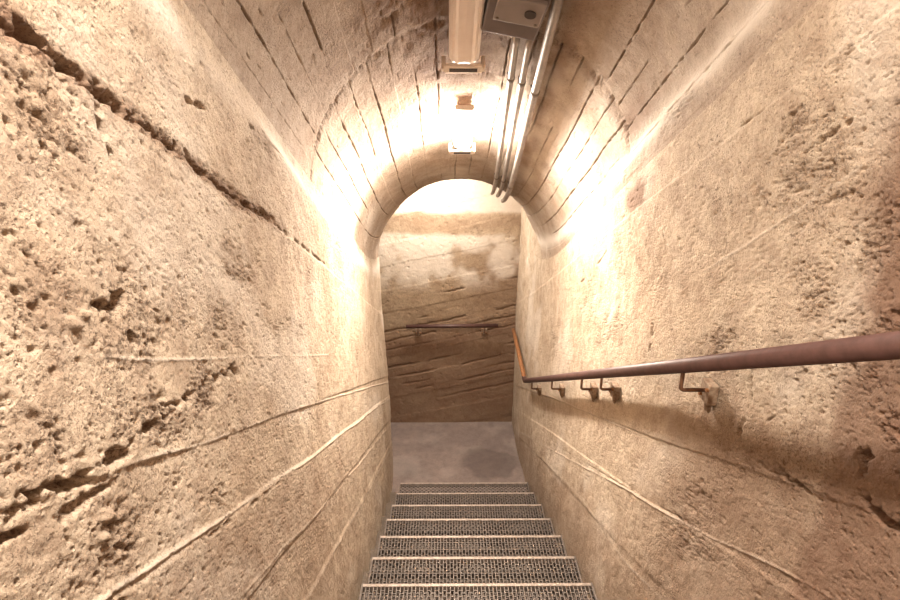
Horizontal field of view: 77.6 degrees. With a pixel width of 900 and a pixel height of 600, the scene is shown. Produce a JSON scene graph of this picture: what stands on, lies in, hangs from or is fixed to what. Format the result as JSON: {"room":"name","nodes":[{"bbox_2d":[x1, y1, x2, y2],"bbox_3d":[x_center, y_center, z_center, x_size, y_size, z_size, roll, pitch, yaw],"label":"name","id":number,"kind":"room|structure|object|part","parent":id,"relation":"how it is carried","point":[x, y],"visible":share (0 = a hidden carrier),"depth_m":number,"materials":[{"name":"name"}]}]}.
{"room":"underground passage","nodes":[
{"label":"underground passage","id":0,"kind":"room"},
{"bbox_2d":[0,0,392,599],"bbox_3d":[-0.523,0.413,1.666,0.235,4.933,6.050,0,20,0],"label":"wall","id":1,"kind":"structure","parent":0,"point":[195,397],"depth_m":0.92,"materials":[{"name":"stone"}]},
{"bbox_2d":[378,179,521,422],"bbox_3d":[-0.788,-0.037,5.502,3.080,2.972,0.042,0,20,0],"label":"wall","id":2,"kind":"structure","parent":0,"point":[449,253],"depth_m":5.51,"materials":[{"name":"beige stone"}]},
{"bbox_2d":[406,324,497,335],"bbox_3d":[0.020,0.298,5.568,0.905,0.154,0.090,0,20,0],"label":"handrail","id":3,"kind":"object","parent":2,"relation":"attached to","point":[483,327],"visible":1,"depth_m":5.51,"materials":[{"name":"brown metal"}]},
{"bbox_3d":[0.020,0.257,5.525,0.905,0.048,0.038,0,20,0],"label":"rail","id":4,"kind":"part","parent":3,"relation":"part of","materials":[{"name":"brown metal"}]},
{"bbox_2d":[391,421,525,491],"bbox_3d":[-0.784,1.563,5.279,3.080,0.005,1.610,0,20,0],"label":"floor","id":5,"kind":"structure","parent":0,"point":[423,452],"depth_m":5.46,"materials":[{"name":"grey concrete"}]},
{"bbox_2d":[362,492,580,599],"bbox_3d":[0.094,1.807,1.939,1.320,3.037,5.798,0,20,0],"label":"floor","id":6,"kind":"structure","parent":0,"point":[392,494],"depth_m":3.23,"materials":[{"name":"concrete"}]},
{"bbox_2d":[398,482,531,502],"bbox_3d":[0.119,1.640,4.674,1.098,0.048,0.306,0,20,0],"label":"stair tread","id":7,"kind":"structure","parent":6,"relation":"on","point":[471,484],"depth_m":4.75,"materials":[{"name":"metal"}]},
{"bbox_2d":[394,492,538,515],"bbox_3d":[0.121,1.603,4.317,1.098,0.048,0.306,0,20,0],"label":"stair tread","id":8,"kind":"structure","parent":6,"relation":"on","point":[530,495],"depth_m":4.38,"materials":[{"name":"metal"}]},
{"bbox_2d":[389,504,545,530],"bbox_3d":[0.123,1.567,3.959,1.098,0.048,0.306,0,20,0],"label":"stair tread","id":9,"kind":"structure","parent":6,"relation":"on","point":[442,507],"depth_m":4.03,"materials":[{"name":"metal"}]},
{"bbox_2d":[382,518,556,548],"bbox_3d":[0.125,1.530,3.602,1.098,0.048,0.306,0,20,0],"label":"stair tread","id":10,"kind":"structure","parent":6,"relation":"on","point":[469,521],"depth_m":3.66,"materials":[{"name":"metal"}]},
{"bbox_2d":[375,535,569,571],"bbox_3d":[0.126,1.494,3.245,1.098,0.048,0.306,0,20,0],"label":"stair tread","id":11,"kind":"structure","parent":6,"relation":"on","point":[527,539],"depth_m":3.30,"materials":[{"name":"metal"}]},
{"bbox_3d":[0.672,1.492,3.248,0.006,0.046,0.305,0,20,0],"label":"plate","id":12,"kind":"part","parent":11,"relation":"part of","materials":[{"name":"metal"}]},
{"bbox_2d":[365,556,586,599],"bbox_3d":[0.128,1.458,2.888,1.098,0.048,0.306,0,20,0],"label":"stair tread","id":13,"kind":"structure","parent":6,"relation":"on","point":[509,560],"depth_m":2.94,"materials":[{"name":"metal"}]},
{"bbox_3d":[-0.418,1.457,2.885,0.006,0.046,0.305,0,20,0],"label":"plate","id":14,"kind":"part","parent":13,"relation":"part of","materials":[{"name":"metal"}]},
{"bbox_3d":[0.674,1.455,2.890,0.006,0.046,0.305,0,20,0],"label":"plate","id":15,"kind":"part","parent":13,"relation":"part of","materials":[{"name":"metal"}]},
{"bbox_2d":[359,582,596,599],"bbox_3d":[0.130,1.421,2.530,1.098,0.048,0.306,0,20,0],"label":"stair tread","id":16,"kind":"structure","parent":6,"relation":"on","point":[449,587],"depth_m":2.64,"materials":[{"name":"metal"}]},
{"bbox_3d":[0.676,1.419,2.533,0.006,0.046,0.305,0,20,0],"label":"plate","id":17,"kind":"part","parent":16,"relation":"part of","materials":[{"name":"metal"}]},
{"bbox_2d":[183,0,816,258],"bbox_3d":[0.031,-0.898,1.200,1.401,3.356,6.070,0,20,0],"label":"ceiling","id":18,"kind":"structure","parent":0,"point":[358,92],"depth_m":2.04,"materials":[{"name":"stone"}]},
{"bbox_2d":[449,105,474,154],"bbox_3d":[0.066,-0.848,2.823,0.143,0.263,0.454,0,20,0],"label":"ceiling lamp","id":19,"kind":"object","parent":18,"relation":"attached to","point":[463,114],"visible":1,"depth_m":2.73,"materials":[{"name":"white plastic"}]},
{"bbox_2d":[453,109,474,147],"bbox_3d":[0.067,-0.843,2.773,0.095,0.050,0.378,0,-6,0],"label":"diffuser","id":20,"kind":"object","parent":19,"relation":"attached to","point":[463,118],"depth_m":2.70,"materials":[{"name":"white plastic"}]},
{"bbox_2d":[441,0,484,72],"bbox_3d":[0.054,-0.980,1.530,0.169,0.629,1.211,0,20,0],"label":"ceiling lamp","id":21,"kind":"object","parent":18,"relation":"attached to","point":[465,16],"visible":1,"depth_m":1.91,"materials":[{"name":"beige plastic"}]},
{"bbox_2d":[490,37,519,194],"bbox_3d":[0.278,-0.874,3.114,0.033,0.937,2.161,1,20,2],"label":"conduit","id":22,"kind":"object","parent":18,"relation":"attached to","point":[515,41],"visible":0.99,"depth_m":2.46,"materials":[{"name":"metal"}]},
{"bbox_2d":[496,39,532,197],"bbox_3d":[0.322,-0.859,3.125,0.032,0.946,2.171,1,20,2],"label":"conduit","id":23,"kind":"object","parent":18,"relation":"attached to","point":[528,44],"visible":0.99,"depth_m":2.46,"materials":[{"name":"metal"}]},
{"bbox_2d":[481,0,549,40],"bbox_3d":[0.209,-0.934,1.790,0.194,0.179,0.234,-2,20,-5],"label":"junction box","id":24,"kind":"object","parent":18,"relation":"attached to","point":[523,19],"visible":1,"depth_m":1.77,"materials":[{"name":"grey paint"}]},
{"bbox_2d":[501,0,563,202],"bbox_3d":[0.357,-0.885,2.604,0.039,1.430,3.113,1,20,2],"label":"conduit","id":25,"kind":"object","parent":18,"relation":"attached to","point":[556,6],"visible":1,"depth_m":2.20,"materials":[{"name":"metal"}]},
{"bbox_2d":[512,0,899,599],"bbox_3d":[0.729,0.296,2.014,0.126,4.952,6.770,0,20,0],"label":"wall","id":26,"kind":"structure","parent":0,"point":[772,218],"depth_m":1.37,"materials":[{"name":"stone"}]},
{"bbox_2d":[512,328,899,412],"bbox_3d":[0.666,0.060,2.236,0.114,2.819,5.970,0,20,0],"label":"handrail","id":27,"kind":"object","parent":26,"relation":"attached to","point":[881,346],"visible":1,"depth_m":1.22,"materials":[{"name":"brown metal"}]},
{"bbox_3d":[0.620,0.481,5.056,0.035,0.084,0.962,0,20,0],"label":"landing rail","id":28,"kind":"part","parent":27,"relation":"part of","materials":[{"name":"brown metal"}]},
{"bbox_3d":[0.677,0.679,4.251,0.026,0.060,0.054,0,20,0],"label":"mounting plate","id":29,"kind":"part","parent":27,"relation":"part of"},
{"bbox_3d":[0.688,0.552,3.441,0.026,0.060,0.054,0,20,0],"label":"mounting plate","id":30,"kind":"part","parent":27,"relation":"part of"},
{"bbox_3d":[0.688,0.432,2.681,0.026,0.060,0.054,0,20,0],"label":"mounting plate","id":31,"kind":"part","parent":27,"relation":"part of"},
{"bbox_3d":[0.690,0.379,2.341,0.026,0.060,0.054,0,20,0],"label":"mounting plate","id":32,"kind":"part","parent":27,"relation":"part of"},
{"bbox_3d":[0.713,0.252,1.541,0.026,0.060,0.054,0,20,0],"label":"mounting plate","id":33,"kind":"part","parent":27,"relation":"part of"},
{"bbox_3d":[0.631,0.214,1.815,0.040,2.819,5.075,0,20,0],"label":"rail","id":34,"kind":"part","parent":27,"relation":"part of","materials":[{"name":"brown metal"}]}
]}

